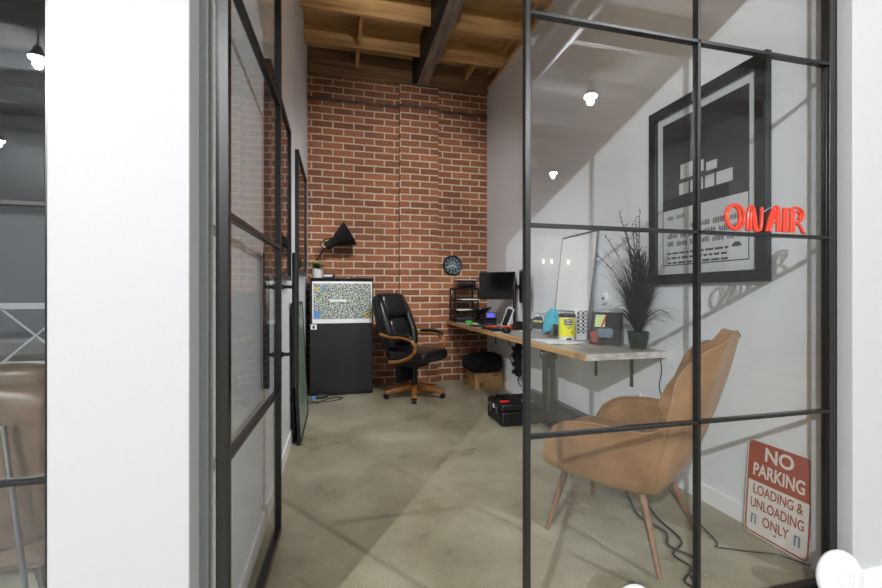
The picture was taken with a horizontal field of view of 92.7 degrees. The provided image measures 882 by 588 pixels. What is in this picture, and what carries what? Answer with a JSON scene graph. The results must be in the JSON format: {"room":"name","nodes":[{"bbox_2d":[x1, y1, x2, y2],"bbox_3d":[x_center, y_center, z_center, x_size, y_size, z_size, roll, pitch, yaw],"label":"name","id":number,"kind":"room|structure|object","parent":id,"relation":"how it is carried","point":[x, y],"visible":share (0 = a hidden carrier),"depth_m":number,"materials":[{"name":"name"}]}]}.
{"room":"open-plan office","nodes":[
{"label":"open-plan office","id":0,"kind":"room"},
{"bbox_2d":[0,0,44,361],"bbox_3d":[-3.621,-0.950,2.194,4.624,4.300,3.400,0,0,-14],"label":"wall","id":1,"kind":"structure","parent":0,"point":[22,22],"depth_m":3.80,"materials":[{"name":"grey paint"}]},
{"bbox_2d":[47,0,198,587],"bbox_3d":[-0.827,-0.950,1.145,0.311,4.300,0.180,0,0,-14],"label":"wall","id":2,"kind":"structure","parent":0,"point":[123,75],"depth_m":1.06,"materials":[{"name":"grey paint"}]},
{"bbox_2d":[211,0,306,587],"bbox_3d":[-1.379,-0.985,3.409,0.310,4.370,4.620,0,0,-14],"label":"wall","id":3,"kind":"structure","parent":0,"point":[252,466],"depth_m":1.83,"materials":[{"name":"white paint"}]},
{"bbox_2d":[237,380,308,587],"bbox_3d":[-1.187,1.150,3.307,0.014,0.100,4.310,0,0,-14],"label":"baseboard","id":4,"kind":"structure","parent":3,"relation":"attached to","point":[244,581],"depth_m":2.00,"materials":[{"name":"white"}]},
{"bbox_2d":[264,58,291,280],"bbox_3d":[-1.018,-0.660,2.668,0.035,1.120,1.010,0,0,-14],"label":"framed picture","id":5,"kind":"object","parent":3,"relation":"attached to","point":[268,101],"visible":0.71,"depth_m":2.36,"materials":[{"name":"black plastic"}]},
{"bbox_2d":[295,149,306,275],"bbox_3d":[-1.418,-0.750,4.285,0.035,1.100,1.040,0,0,-14],"label":"framed picture","id":6,"kind":"object","parent":3,"relation":"attached to","point":[300,177],"visible":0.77,"depth_m":4.11,"materials":[{"name":"black plastic"}]},
{"bbox_2d":[307,74,486,387],"bbox_3d":[-0.517,-0.815,5.847,2.935,4.030,0.300,0,0,-14],"label":"wall","id":7,"kind":"structure","parent":0,"point":[353,149],"depth_m":5.63,"materials":[{"name":"red brick"}]},
{"bbox_2d":[307,96,486,117],"bbox_3d":[-0.521,-2.518,5.653,2.435,0.035,0.095,0,0,-14],"label":"trim","id":8,"kind":"structure","parent":7,"relation":"attached to","point":[308,97],"depth_m":5.62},
{"bbox_2d":[399,84,437,383],"bbox_3d":[-0.303,-0.800,5.720,0.530,4.000,0.090,0,0,-14],"label":"brick pillar","id":9,"kind":"structure","parent":7,"relation":"attached to","point":[418,128],"depth_m":5.68,"materials":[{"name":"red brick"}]},
{"bbox_2d":[443,255,461,274],"bbox_3d":[0.161,-0.400,5.842,0.270,0.270,0.035,0,0,-14],"label":"wall clock","id":10,"kind":"object","parent":7,"relation":"attached to","point":[452,265],"visible":1,"depth_m":5.84,"materials":[{"name":"black plastic"}]},
{"bbox_2d":[0,379,815,587],"bbox_3d":[0.480,1.250,-1.941,18.000,0.100,16.000,0,0,-14],"label":"floor","id":11,"kind":"structure","parent":0,"point":[378,491],"depth_m":2.24,"materials":[{"name":"concrete"}]},
{"bbox_2d":[0,425,28,587],"bbox_3d":[-1.579,0.839,1.564,0.117,0.701,0.019,0,0,1],"label":"tube","id":12,"kind":"object","parent":11,"relation":"on","point":[3,429],"visible":1,"depth_m":1.56,"materials":[{"name":"silver metal"}]},
{"bbox_2d":[0,364,44,587],"bbox_3d":[-2.356,0.746,1.817,1.640,0.913,0.779,0,0,-14],"label":"chair","id":13,"kind":"object","parent":11,"relation":"on","point":[22,386],"visible":0.4,"depth_m":1.62,"materials":[{"name":"brown leather"}]},
{"bbox_2d":[0,364,44,382],"bbox_3d":[-1.863,0.342,1.702,0.503,0.104,0.162,0,0,-14],"label":"cushion","id":14,"kind":"object","parent":13,"relation":"on","point":[9,373],"depth_m":1.69,"materials":[{"name":"brown leather"}]},
{"bbox_2d":[0,303,44,363],"bbox_3d":[-3.707,0.630,2.585,2.445,1.140,0.040,0,0,-14],"label":"railing","id":15,"kind":"object","parent":11,"relation":"on","point":[3,306],"visible":0.28,"depth_m":2.80,"materials":[{"name":"grey metal"}]},
{"bbox_2d":[291,325,296,440],"bbox_3d":[-1.296,0.691,3.759,0.060,1.020,0.680,0,0,-14],"label":"framed board","id":16,"kind":"object","parent":11,"relation":"on","point":[293,404],"visible":0.24,"depth_m":3.43,"materials":[{"name":"black plastic"}]},
{"bbox_2d":[290,301,308,445],"bbox_3d":[-1.257,0.636,3.768,0.080,1.130,0.920,0,0,-14],"label":"framed board","id":17,"kind":"object","parent":11,"relation":"on","point":[301,395],"visible":0.83,"depth_m":3.77,"materials":[{"name":"black plastic"}]},
{"bbox_2d":[311,394,327,399],"bbox_3d":[-1.392,1.176,4.829,0.195,0.048,0.080,0,0,-34],"label":"adapter","id":18,"kind":"object","parent":11,"relation":"on","point":[318,396],"visible":1,"depth_m":4.80,"materials":[{"name":"grey plastic"}]},
{"bbox_2d":[308,397,342,403],"bbox_3d":[-1.318,1.195,4.732,0.430,0.009,0.173,0,0,-25],"label":"cable","id":19,"kind":"object","parent":11,"relation":"on","point":[333,397],"visible":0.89,"depth_m":4.70,"materials":[{"name":"black plastic"}]},
{"bbox_2d":[309,278,373,395],"bbox_3d":[-1.231,0.505,5.222,0.740,1.390,0.480,0,0,-14],"label":"cabinet","id":20,"kind":"object","parent":11,"relation":"on","point":[341,354],"visible":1,"depth_m":4.99,"materials":[{"name":"black metal"}]},
{"bbox_2d":[311,324,316,329],"bbox_3d":[-1.486,0.385,4.912,0.070,0.060,0.003,0,0,-14],"label":"sticker","id":21,"kind":"object","parent":20,"relation":"attached to","point":[313,326],"visible":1,"depth_m":4.91,"materials":[{"name":"white paper"}]},
{"bbox_2d":[309,261,328,277],"bbox_3d":[-1.476,-0.290,5.023,0.269,0.200,0.258,0,0,-14],"label":"potted plant","id":22,"kind":"object","parent":20,"relation":"on","point":[317,271],"visible":1,"depth_m":4.99,"materials":[{"name":"green plant"}]},
{"bbox_2d":[323,273,334,277],"bbox_3d":[-1.337,-0.220,5.024,0.140,0.060,0.105,0,0,6],"label":"mouse","id":23,"kind":"object","parent":20,"relation":"on","point":[326,275],"visible":0.98,"depth_m":4.98,"materials":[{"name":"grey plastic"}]},
{"bbox_2d":[316,222,356,260],"bbox_3d":[-1.321,-0.550,5.277,0.529,0.720,0.333,0,0,-14],"label":"desk lamp","id":24,"kind":"object","parent":20,"relation":"on","point":[342,236],"visible":0.87,"depth_m":5.21,"materials":[{"name":"black metal"}]},
{"bbox_2d":[312,281,371,323],"bbox_3d":[-1.167,0.099,4.992,0.690,0.493,0.003,0,0,-14],"label":"poster","id":25,"kind":"object","parent":20,"relation":"attached to","point":[332,301],"visible":0.99,"depth_m":4.99,"materials":[{"name":"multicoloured paper"}]},
{"bbox_2d":[314,311,319,317],"bbox_3d":[-1.450,0.242,4.921,0.070,0.085,0.001,0,0,-14],"label":"picture","id":26,"kind":"object","parent":25,"relation":"attached to","point":[316,313],"depth_m":4.92,"materials":[{"name":"blue paper"}]},
{"bbox_2d":[372,293,446,403],"bbox_3d":[-0.356,0.593,4.972,0.865,1.212,0.746,0,0,31],"label":"office chair","id":27,"kind":"object","parent":11,"relation":"on","point":[396,326],"visible":1,"depth_m":4.88,"materials":[{"name":"black leather"}]},
{"bbox_2d":[380,293,407,317],"bbox_3d":[-0.608,0.150,5.111,0.263,0.328,0.459,0,0,31],"label":"cushion","id":28,"kind":"object","parent":27,"relation":"on","point":[394,305],"depth_m":5.00,"materials":[{"name":"black leather"}]},
{"bbox_2d":[389,317,409,344],"bbox_3d":[-0.518,0.440,5.057,0.202,0.340,0.339,0,0,31],"label":"lumbar cushion","id":29,"kind":"object","parent":27,"relation":"on","point":[399,324],"depth_m":5.01,"materials":[{"name":"black leather"}]},
{"bbox_2d":[467,370,502,389],"bbox_3d":[0.567,1.097,5.475,0.381,0.206,0.362,0,0,-14],"label":"cardboard box","id":30,"kind":"object","parent":11,"relation":"on","point":[479,380],"visible":0.85,"depth_m":5.31,"materials":[{"name":"brown cardboard"}]},
{"bbox_2d":[462,352,501,371],"bbox_3d":[0.525,0.874,5.432,0.494,0.243,0.408,0,0,-14],"label":"duffel bag","id":31,"kind":"object","parent":30,"relation":"on","point":[472,361],"visible":1,"depth_m":5.27,"materials":[{"name":"black fabric"}]},
{"bbox_2d":[488,393,539,425],"bbox_3d":[0.663,1.094,3.994,0.427,0.200,0.389,0,0,-14],"label":"hard case","id":32,"kind":"object","parent":11,"relation":"on","point":[511,413],"visible":0.91,"depth_m":3.84,"materials":[{"name":"black plastic"}]},
{"bbox_2d":[493,393,508,397],"bbox_3d":[0.568,0.976,4.073,0.154,0.034,0.102,0,0,-14],"label":"headphones","id":33,"kind":"object","parent":32,"relation":"on","point":[505,394],"visible":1,"depth_m":4.04,"materials":[{"name":"black plastic"}]},
{"bbox_2d":[447,321,666,427],"bbox_3d":[0.769,0.785,4.270,0.595,0.830,3.340,0,0,-14],"label":"desk","id":34,"kind":"object","parent":11,"relation":"on","point":[585,351],"depth_m":3.66,"materials":[{"name":"brown wood"}]},
{"bbox_2d":[450,288,478,321],"bbox_3d":[0.309,0.144,5.639,0.330,0.452,0.260,0,0,-14],"label":"tray","id":35,"kind":"object","parent":34,"relation":"on","point":[454,289],"visible":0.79,"depth_m":5.54,"materials":[{"name":"black metal"}]},
{"bbox_2d":[450,309,476,311],"bbox_3d":[0.309,0.213,5.639,0.330,0.031,0.260,0,0,-14],"label":"shelf","id":36,"kind":"object","parent":35,"relation":"attached to","point":[454,310],"depth_m":5.50,"materials":[{"name":"black plastic"}]},
{"bbox_2d":[450,318,476,321],"bbox_3d":[0.309,0.344,5.639,0.330,0.031,0.260,0,0,-14],"label":"shelf","id":37,"kind":"object","parent":35,"relation":"attached to","point":[451,319],"depth_m":5.51,"materials":[{"name":"black plastic"}]},
{"bbox_2d":[450,299,477,300],"bbox_3d":[0.309,0.079,5.639,0.330,0.031,0.260,0,0,-14],"label":"shelf","id":38,"kind":"object","parent":35,"relation":"attached to","point":[450,299],"depth_m":5.52,"materials":[{"name":"black plastic"}]},
{"bbox_2d":[453,279,475,287],"bbox_3d":[0.319,-0.137,5.642,0.268,0.108,0.208,0,0,-14],"label":"storage box","id":39,"kind":"object","parent":35,"relation":"on","point":[458,285],"visible":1,"depth_m":5.60,"materials":[{"name":"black plastic"}]},
{"bbox_2d":[450,288,478,289],"bbox_3d":[0.309,-0.067,5.639,0.330,0.031,0.260,0,0,-14],"label":"shelf","id":40,"kind":"object","parent":35,"relation":"attached to","point":[450,288],"depth_m":5.57,"materials":[{"name":"black plastic"}]},
{"bbox_2d":[456,315,474,319],"bbox_3d":[0.317,0.308,5.610,0.240,0.061,0.100,0,0,-14],"label":"paper tray","id":41,"kind":"object","parent":35,"relation":"on","point":[460,317],"visible":0.98,"depth_m":5.57,"materials":[{"name":"grey plastic"}]},
{"bbox_2d":[469,324,485,326],"bbox_3d":[0.412,0.362,4.800,0.120,0.016,0.180,0,0,-26],"label":"notebook","id":42,"kind":"object","parent":34,"relation":"on","point":[475,325],"visible":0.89,"depth_m":4.73,"materials":[{"name":"grey paper"}]},
{"bbox_2d":[469,306,490,322],"bbox_3d":[0.491,0.260,5.195,0.274,0.221,0.282,0,0,38],"label":"spiky plant","id":43,"kind":"object","parent":34,"relation":"on","point":[482,310],"visible":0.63,"depth_m":5.17,"materials":[{"name":"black plant"}]},
{"bbox_2d":[479,312,496,325],"bbox_3d":[0.550,0.293,4.937,0.200,0.155,0.181,0,0,11],"label":"desk phone","id":44,"kind":"object","parent":34,"relation":"on","point":[490,318],"visible":0.96,"depth_m":4.94,"materials":[{"name":"black plastic"}]},
{"bbox_2d":[481,327,501,330],"bbox_3d":[0.530,0.360,4.342,0.125,0.020,0.355,0,0,-14],"label":"keyboard","id":45,"kind":"object","parent":34,"relation":"on","point":[485,328],"visible":0.98,"depth_m":4.27,"materials":[{"name":"black plastic"}]},
{"bbox_2d":[502,327,510,332],"bbox_3d":[0.616,0.340,3.964,0.080,0.060,0.080,0,0,-14],"label":"webcam","id":46,"kind":"object","parent":34,"relation":"on","point":[504,329],"visible":1,"depth_m":3.93,"materials":[{"name":"black plastic"}]},
{"bbox_2d":[501,307,513,325],"bbox_3d":[0.733,0.258,4.619,0.139,0.228,0.080,0,0,24],"label":"tablet stand","id":47,"kind":"object","parent":34,"relation":"on","point":[509,312],"visible":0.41,"depth_m":4.60,"materials":[{"name":"white plastic"}]},
{"bbox_2d":[509,341,515,369],"bbox_3d":[0.783,0.627,4.618,0.090,0.431,0.082,0,0,-14],"label":"cable","id":48,"kind":"object","parent":34,"relation":"attached to","point":[509,341],"visible":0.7,"depth_m":4.58,"materials":[{"name":"black plastic"}]},
{"bbox_2d":[508,278,519,323],"bbox_3d":[0.831,0.095,4.813,0.139,0.550,0.525,0,0,-31],"label":"monitor stand","id":49,"kind":"object","parent":34,"relation":"on","point":[513,285],"visible":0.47,"depth_m":4.83,"materials":[{"name":"black plastic"}]},
{"bbox_2d":[479,272,515,299],"bbox_3d":[0.666,-0.098,4.987,0.444,0.325,0.046,0,0,25],"label":"monitor","id":50,"kind":"object","parent":49,"relation":"attached to","point":[492,285],"visible":0.83,"depth_m":4.97,"materials":[{"name":"black plastic"}]},
{"bbox_2d":[519,269,522,302],"bbox_3d":[0.900,-0.085,4.537,0.046,0.370,0.467,0,0,2],"label":"monitor","id":51,"kind":"object","parent":49,"relation":"attached to","point":[521,270],"visible":0.44,"depth_m":4.60,"materials":[{"name":"black plastic"}]},
{"bbox_2d":[511,321,522,329],"bbox_3d":[0.795,0.325,4.343,0.110,0.090,0.110,0,0,-14],"label":"charger","id":52,"kind":"object","parent":34,"relation":"on","point":[517,325],"visible":0.86,"depth_m":4.30,"materials":[{"name":"black plastic"}]},
{"bbox_2d":[518,344,522,386],"bbox_3d":[0.860,0.708,4.497,0.081,0.591,0.115,0,0,-14],"label":"cable","id":53,"kind":"object","parent":34,"relation":"hanging from","point":[520,344],"visible":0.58,"depth_m":4.50,"materials":[{"name":"black plastic"}]},
{"bbox_2d":[531,312,551,333],"bbox_3d":[0.904,0.271,3.963,0.126,0.200,0.374,0,0,-29],"label":"motorcycle","id":54,"kind":"object","parent":34,"relation":"on","point":[538,324],"visible":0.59,"depth_m":3.92,"materials":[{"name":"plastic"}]},
{"bbox_2d":[542,308,558,334],"bbox_3d":[0.956,0.237,3.631,0.150,0.232,0.182,0,0,-14],"label":"cleaning cloth","id":55,"kind":"object","parent":34,"relation":"on","point":[551,317],"visible":0.83,"depth_m":3.58,"materials":[{"name":"blue fabric"}]},
{"bbox_2d":[553,324,557,335],"bbox_3d":[1.028,0.273,3.757,0.102,0.196,0.057,0,0,-14],"label":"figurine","id":56,"kind":"object","parent":34,"relation":"on","point":[554,329],"visible":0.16,"depth_m":3.74,"materials":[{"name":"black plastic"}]},
{"bbox_2d":[450,321,661,353],"bbox_3d":[0.773,0.391,4.277,0.582,0.042,3.328,0,0,-14],"label":"countertop","id":57,"kind":"structure","parent":34,"relation":"on","point":[585,348],"depth_m":3.02,"materials":[{"name":"brown wood"}]},
{"bbox_2d":[531,338,584,343],"bbox_3d":[0.898,0.365,3.282,0.300,0.011,0.340,0,0,-14],"label":"paper sheet","id":58,"kind":"object","parent":34,"relation":"on","point":[548,341],"visible":0.91,"depth_m":3.24,"materials":[{"name":"white paper"}]},
{"bbox_2d":[558,313,575,340],"bbox_3d":[0.984,0.254,3.288,0.130,0.214,0.130,0,0,14],"label":"wipes canister","id":59,"kind":"object","parent":58,"relation":"on","point":[566,320],"visible":1,"depth_m":3.23,"materials":[{"name":"yellow plastic"}]},
{"bbox_2d":[558,308,587,340],"bbox_3d":[1.082,0.245,3.470,0.112,0.250,0.282,0,0,-14],"label":"case","id":60,"kind":"object","parent":34,"relation":"on","point":[581,319],"visible":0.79,"depth_m":3.34,"materials":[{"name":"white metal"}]},
{"bbox_2d":[552,230,598,333],"bbox_3d":[1.157,-0.077,3.665,0.120,0.894,0.560,0,0,-14],"label":"whiteboard","id":61,"kind":"object","parent":34,"relation":"on","point":[575,282],"visible":0.67,"depth_m":3.63,"materials":[{"name":"silver metal"}]},
{"bbox_2d":[589,311,623,345],"bbox_3d":[1.222,0.245,3.108,0.214,0.242,0.191,0,0,30],"label":"organiser","id":62,"kind":"object","parent":34,"relation":"on","point":[604,330],"visible":0.99,"depth_m":3.07,"materials":[{"name":"black plastic"}]},
{"bbox_2d":[592,209,675,349],"bbox_3d":[1.230,-0.096,2.814,0.348,0.933,0.602,0,0,-11],"label":"grass plant","id":63,"kind":"object","parent":34,"relation":"on","point":[638,296],"visible":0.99,"depth_m":2.80,"materials":[{"name":"green plant"}]},
{"bbox_2d":[659,358,661,393],"bbox_3d":[1.428,0.645,2.725,0.028,0.511,0.052,0,0,-14],"label":"cable","id":64,"kind":"object","parent":34,"relation":"hanging from","point":[660,358],"visible":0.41,"depth_m":2.73,"materials":[{"name":"black plastic"}]},
{"bbox_2d":[531,389,589,422],"bbox_3d":[1.093,1.107,3.979,0.070,0.185,1.100,0,0,-14],"label":"case","id":65,"kind":"object","parent":11,"relation":"on","point":[563,412],"visible":0.32,"depth_m":3.85,"materials":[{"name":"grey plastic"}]},
{"bbox_2d":[622,584,644,587],"bbox_3d":[0.660,1.102,1.432,0.202,0.196,0.072,0,0,-18],"label":"bulb","id":66,"kind":"object","parent":11,"relation":"on","point":[629,585],"visible":1,"depth_m":1.45,"materials":[{"name":"white"}]},
{"bbox_2d":[543,328,740,579],"bbox_3d":[0.986,0.677,2.087,0.795,1.054,0.685,0,0,44],"label":"armchair","id":67,"kind":"object","parent":11,"relation":"on","point":[644,462],"visible":0.88,"depth_m":1.83,"materials":[{"name":"beige leather"}]},
{"bbox_2d":[626,490,692,587],"bbox_3d":[1.109,1.193,2.102,0.153,0.011,0.879,0,0,8],"label":"cable","id":68,"kind":"object","parent":11,"relation":"on","point":[627,493],"visible":0.74,"depth_m":2.05,"materials":[{"name":"grey plastic"}]},
{"bbox_2d":[649,506,692,587],"bbox_3d":[1.123,1.194,2.064,0.100,0.009,0.793,0,0,12],"label":"cable","id":69,"kind":"object","parent":11,"relation":"on","point":[656,516],"visible":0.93,"depth_m":1.95,"materials":[{"name":"black plastic"}]},
{"bbox_2d":[668,486,810,566],"bbox_3d":[1.391,1.194,2.240,0.309,0.006,0.883,0,0,-14],"label":"cable","id":70,"kind":"object","parent":11,"relation":"on","point":[716,546],"visible":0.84,"depth_m":1.96,"materials":[{"name":"black plastic"}]},
{"bbox_2d":[744,439,810,562],"bbox_3d":[1.601,0.965,2.005,0.039,0.464,0.312,0,0,-14],"label":"parking sign","id":71,"kind":"object","parent":11,"relation":"on","point":[777,509],"visible":0.99,"depth_m":1.99,"materials":[{"name":"white"}]},
{"bbox_2d":[815,549,863,587],"bbox_3d":[1.547,1.101,1.634,0.202,0.200,0.061,0,0,-8],"label":"bulb","id":72,"kind":"object","parent":11,"relation":"on","point":[836,568],"visible":1,"depth_m":1.62,"materials":[{"name":"white"}]},
{"bbox_2d":[303,0,545,80],"bbox_3d":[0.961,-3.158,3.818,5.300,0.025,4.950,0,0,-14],"label":"ceiling","id":73,"kind":"structure","parent":0,"point":[514,8],"depth_m":4.91,"materials":[{"name":"brown wood"}]},
{"bbox_2d":[304,19,419,56],"bbox_3d":[-1.077,-3.022,4.946,1.685,0.245,0.040,0,0,-14],"label":"ceiling","id":74,"kind":"structure","parent":73,"relation":"attached to","point":[319,32],"depth_m":4.96,"materials":[{"name":"brown wood"}]},
{"bbox_2d":[299,0,430,26],"bbox_3d":[-0.931,-3.022,4.354,1.685,0.245,0.040,0,0,-14],"label":"ceiling","id":75,"kind":"structure","parent":73,"relation":"attached to","point":[416,12],"depth_m":4.42,"materials":[{"name":"brown wood"}]},
{"bbox_2d":[307,46,497,94],"bbox_3d":[-0.122,-2.982,5.770,3.465,0.325,0.080,0,0,-14],"label":"ceiling ledger","id":76,"kind":"structure","parent":73,"relation":"attached to","point":[320,61],"depth_m":5.58,"materials":[{"name":"brown wood"}]},
{"bbox_2d":[412,0,447,83],"bbox_3d":[0.133,-2.987,3.690,0.060,0.315,4.300,0,0,-14],"label":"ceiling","id":77,"kind":"structure","parent":73,"relation":"attached to","point":[438,7],"depth_m":4.76,"materials":[{"name":"wood"}]},
{"bbox_2d":[417,0,464,85],"bbox_3d":[0.237,-2.982,3.716,0.155,0.325,4.300,0,0,-14],"label":"ceiling beam","id":78,"kind":"structure","parent":73,"relation":"attached to","point":[453,8],"depth_m":4.67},
{"bbox_2d":[439,40,513,68],"bbox_3d":[0.920,-3.022,5.440,2.000,0.245,0.040,0,0,-14],"label":"ceiling","id":79,"kind":"structure","parent":73,"relation":"attached to","point":[454,51],"depth_m":5.30,"materials":[{"name":"brown wood"}]},
{"bbox_2d":[453,8,534,40],"bbox_3d":[1.067,-3.022,4.848,2.000,0.245,0.040,0,0,-14],"label":"ceiling","id":80,"kind":"structure","parent":73,"relation":"attached to","point":[472,21],"depth_m":4.70,"materials":[{"name":"brown wood"}]},
{"bbox_2d":[487,3,538,74],"bbox_3d":[1.325,-3.092,3.928,0.360,0.105,4.190,0,0,-14],"label":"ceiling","id":81,"kind":"structure","parent":73,"relation":"attached to","point":[508,43],"depth_m":5.24,"materials":[{"name":"brown wood"}]},
{"bbox_2d":[517,0,549,5],"bbox_3d":[1.213,-3.022,4.256,2.000,0.245,0.040,0,0,-14],"label":"ceiling","id":82,"kind":"structure","parent":73,"relation":"attached to","point":[540,2],"depth_m":4.19,"materials":[{"name":"brown wood"}]},
{"bbox_2d":[487,0,810,504],"bbox_3d":[1.204,-0.835,4.043,0.140,4.070,4.630,0,0,-14],"label":"wall","id":83,"kind":"structure","parent":0,"point":[594,93],"depth_m":2.94,"materials":[{"name":"white paint"}]},
{"bbox_2d":[487,38,522,89],"bbox_3d":[0.792,-2.890,5.321,0.046,0.040,1.208,0,0,-14],"label":"ceiling plate","id":84,"kind":"object","parent":83,"relation":"on","point":[521,42],"depth_m":5.27,"materials":[{"name":"brown wood"}]},
{"bbox_2d":[531,19,539,31],"bbox_3d":[0.995,-2.890,4.501,0.046,0.040,0.200,0,0,-14],"label":"ceiling plate","id":85,"kind":"object","parent":83,"relation":"on","point":[536,22],"depth_m":4.50,"materials":[{"name":"brown wood"}]},
{"bbox_2d":[542,0,554,11],"bbox_3d":[1.069,-2.890,4.197,0.045,0.040,0.175,0,0,-14],"label":"ceiling plate","id":86,"kind":"object","parent":83,"relation":"on","point":[545,9],"depth_m":4.20,"materials":[{"name":"brown wood"}]},
{"bbox_2d":[600,293,608,303],"bbox_3d":[1.292,0.035,3.338,0.027,0.090,0.090,0,0,-14],"label":"thermostat","id":87,"kind":"object","parent":83,"relation":"attached to","point":[604,298],"visible":1,"depth_m":3.32,"materials":[{"name":"white plastic"}]},
{"bbox_2d":[634,391,640,395],"bbox_3d":[1.391,0.750,2.981,0.008,0.114,0.070,0,0,-14],"label":"wall outlet","id":88,"kind":"object","parent":83,"relation":"attached to","point":[636,393],"visible":0.38,"depth_m":2.98,"materials":[{"name":"white plastic"}]},
{"bbox_2d":[503,380,810,561],"bbox_3d":[1.163,1.150,3.888,0.014,0.100,4.310,0,0,-14],"label":"baseboard","id":89,"kind":"structure","parent":83,"relation":"attached to","point":[716,499],"depth_m":2.37,"materials":[{"name":"white"}]},
{"bbox_2d":[649,49,771,284],"bbox_3d":[1.509,-0.630,2.448,0.035,1.136,0.802,0,0,-14],"label":"framed poster","id":90,"kind":"object","parent":83,"relation":"attached to","point":[736,105],"visible":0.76,"depth_m":2.34,"materials":[{"name":"black paper"}]},
{"bbox_2d":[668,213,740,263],"bbox_3d":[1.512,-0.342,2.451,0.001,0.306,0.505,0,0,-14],"label":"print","id":91,"kind":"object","parent":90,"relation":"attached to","point":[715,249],"depth_m":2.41,"materials":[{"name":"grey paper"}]},
{"bbox_2d":[663,191,747,265],"bbox_3d":[1.513,-0.357,2.449,0.001,0.346,0.590,0,0,-14],"label":"print","id":92,"kind":"object","parent":90,"relation":"attached to","point":[715,249],"depth_m":2.40,"materials":[{"name":"white paper"}]},
{"bbox_2d":[663,83,748,211],"bbox_3d":[1.513,-0.808,2.449,0.001,0.556,0.590,0,0,-14],"label":"print","id":93,"kind":"object","parent":90,"relation":"on","point":[725,116],"depth_m":2.37,"materials":[{"name":"black"}]},
{"bbox_2d":[811,0,881,570],"bbox_3d":[2.698,-0.950,2.030,2.187,4.300,0.155,0,0,-14],"label":"wall","id":94,"kind":"structure","parent":0,"point":[859,22],"depth_m":1.72,"materials":[{"name":"grey paint"}]},
{"bbox_2d":[862,565,881,587],"bbox_3d":[2.720,1.157,1.950,2.183,0.085,0.015,0,0,-14],"label":"baseboard","id":95,"kind":"structure","parent":94,"relation":"attached to","point":[873,575],"depth_m":1.70,"materials":[{"name":"white"}]},
{"bbox_3d":[-0.317,-2.940,1.281,18.000,2.520,0.120,0,0,-14],"label":"wall header","id":96,"kind":"structure","parent":0,"visible":0},
{"bbox_2d":[0,0,46,587],"bbox_3d":[-3.168,-0.240,0.555,4.517,2.880,0.044,0,0,-14],"label":"window","id":97,"kind":"structure","parent":96,"relation":"in","point":[23,481],"depth_m":1.07,"materials":[{"name":"black metal"}]},
{"bbox_2d":[199,0,210,587],"bbox_3d":[-0.199,-0.240,1.292,0.978,2.880,0.045,0,0,-14],"label":"door frame","id":98,"kind":"structure","parent":96,"relation":"attached to","point":[204,5],"depth_m":1.18,"materials":[{"name":"grey metal"}]},
{"bbox_2d":[216,0,298,587],"bbox_3d":[-0.700,-0.225,1.647,0.169,2.830,0.936,0,0,-12],"label":"door","id":99,"kind":"structure","parent":96,"relation":"in","point":[226,450],"depth_m":1.19,"materials":[{"name":"black metal"}]},
{"bbox_2d":[523,0,836,587],"bbox_3d":[0.959,-0.240,1.580,1.405,2.880,0.034,0,0,-14],"label":"glass partition frame","id":100,"kind":"structure","parent":96,"relation":"in","point":[828,63],"depth_m":1.58,"materials":[{"name":"black metal"}]},
{"bbox_2d":[724,203,805,233],"bbox_3d":[1.271,-0.295,1.647,0.396,0.112,0.014,0,0,-14],"label":"sign","id":101,"kind":"object","parent":100,"relation":"attached to","point":[749,218],"visible":1,"depth_m":1.65,"materials":[{"name":"red plastic"}]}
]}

